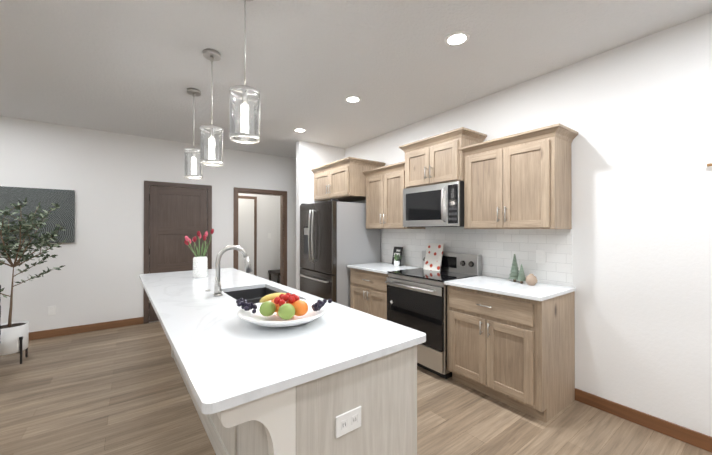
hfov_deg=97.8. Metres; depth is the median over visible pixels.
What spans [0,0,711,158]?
ceiling
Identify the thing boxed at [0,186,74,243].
picture
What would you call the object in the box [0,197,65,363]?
plant
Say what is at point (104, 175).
wall
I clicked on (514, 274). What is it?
trees
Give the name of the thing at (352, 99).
recessed light
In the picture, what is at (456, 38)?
recessed light
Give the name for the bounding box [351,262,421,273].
countertop
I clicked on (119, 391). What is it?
floor
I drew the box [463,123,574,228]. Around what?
upper cabinet
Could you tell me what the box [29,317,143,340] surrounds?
baseboard
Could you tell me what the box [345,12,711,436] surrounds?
wall
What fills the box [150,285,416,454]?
kitchen island
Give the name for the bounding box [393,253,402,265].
plant
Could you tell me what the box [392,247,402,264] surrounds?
sign
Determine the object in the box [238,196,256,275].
door
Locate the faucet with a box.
[211,245,252,296]
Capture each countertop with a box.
[139,269,425,416]
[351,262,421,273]
[444,275,574,301]
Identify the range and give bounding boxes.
[385,250,481,378]
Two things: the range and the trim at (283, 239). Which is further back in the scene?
the trim at (283, 239)
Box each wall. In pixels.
[0,116,295,331]
[238,193,279,282]
[296,140,344,289]
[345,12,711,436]
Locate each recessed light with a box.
[294,128,305,131]
[345,95,360,102]
[444,31,469,45]
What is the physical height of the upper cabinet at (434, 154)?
0.490 m
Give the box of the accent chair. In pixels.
[0,285,0,334]
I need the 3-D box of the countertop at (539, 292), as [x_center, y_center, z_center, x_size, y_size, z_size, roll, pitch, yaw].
[1.289,0.500,2.660,0.624,0.029,0.819,0,0,-36]
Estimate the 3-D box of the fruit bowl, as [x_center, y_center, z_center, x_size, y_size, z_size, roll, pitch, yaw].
[-0.368,0.413,1.594,0.452,0.135,0.452,0,0,-36]
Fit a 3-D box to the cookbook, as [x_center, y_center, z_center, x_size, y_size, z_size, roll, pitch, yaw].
[0.881,0.333,3.523,0.087,0.300,0.230,0,0,-36]
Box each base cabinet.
[347,266,387,319]
[447,286,575,422]
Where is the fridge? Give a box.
[299,199,380,306]
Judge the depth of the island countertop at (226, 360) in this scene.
1.32 m
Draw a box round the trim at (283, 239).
[233,187,286,285]
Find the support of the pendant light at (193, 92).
hanging from the ceiling
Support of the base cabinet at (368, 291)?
on the floor
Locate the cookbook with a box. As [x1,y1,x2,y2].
[423,243,443,270]
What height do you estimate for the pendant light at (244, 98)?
0.853 m
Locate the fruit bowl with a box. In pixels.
[236,293,331,326]
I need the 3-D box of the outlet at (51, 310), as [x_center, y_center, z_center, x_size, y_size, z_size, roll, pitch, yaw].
[-3.896,1.065,3.978,0.072,0.116,0.008,0,0,-36]
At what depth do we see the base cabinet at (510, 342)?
2.40 m
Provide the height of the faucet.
0.356 m
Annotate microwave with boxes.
[399,171,462,226]
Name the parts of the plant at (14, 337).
pot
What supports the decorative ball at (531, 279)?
on the countertop at (539, 292)
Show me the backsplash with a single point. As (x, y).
(497, 249)
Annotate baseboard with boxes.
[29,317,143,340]
[575,388,711,452]
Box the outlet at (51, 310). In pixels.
[48,306,55,315]
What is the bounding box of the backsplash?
[382,227,571,286]
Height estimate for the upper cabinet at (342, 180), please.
0.492 m
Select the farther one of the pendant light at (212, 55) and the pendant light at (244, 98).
the pendant light at (212, 55)
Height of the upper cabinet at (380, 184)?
0.780 m
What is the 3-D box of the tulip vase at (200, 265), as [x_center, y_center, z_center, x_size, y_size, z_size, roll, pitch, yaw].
[-1.551,0.249,3.059,0.272,0.475,0.289,0,0,-36]
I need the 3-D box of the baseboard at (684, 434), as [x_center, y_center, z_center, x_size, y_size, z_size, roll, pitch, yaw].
[3.125,1.344,0.669,0.014,0.095,4.580,0,0,-36]
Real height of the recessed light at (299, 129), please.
0.010 m
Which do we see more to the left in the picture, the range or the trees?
the range
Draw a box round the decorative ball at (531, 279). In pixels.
[525,274,536,285]
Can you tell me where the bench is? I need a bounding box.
[268,269,279,283]
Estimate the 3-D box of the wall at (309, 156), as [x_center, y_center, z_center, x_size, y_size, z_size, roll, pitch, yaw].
[-0.561,0.038,5.041,0.840,2.740,0.120,0,0,-36]
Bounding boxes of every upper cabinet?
[311,157,382,201]
[363,163,425,228]
[403,127,482,182]
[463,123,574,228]
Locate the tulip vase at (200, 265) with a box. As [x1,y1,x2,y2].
[184,229,213,277]
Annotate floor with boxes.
[0,321,711,454]
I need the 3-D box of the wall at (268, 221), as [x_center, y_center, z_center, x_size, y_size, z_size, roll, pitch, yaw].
[-2.738,0.044,6.487,2.660,2.740,0.120,0,0,-36]
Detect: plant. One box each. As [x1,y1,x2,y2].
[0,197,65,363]
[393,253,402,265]
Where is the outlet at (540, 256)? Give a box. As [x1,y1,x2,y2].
[536,250,544,263]
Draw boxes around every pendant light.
[184,88,202,178]
[200,49,222,165]
[229,0,259,143]
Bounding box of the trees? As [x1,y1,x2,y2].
[508,254,525,283]
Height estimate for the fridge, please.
1.770 m
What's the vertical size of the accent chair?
0.862 m
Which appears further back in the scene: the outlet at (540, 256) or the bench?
the bench
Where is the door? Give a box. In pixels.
[144,181,211,323]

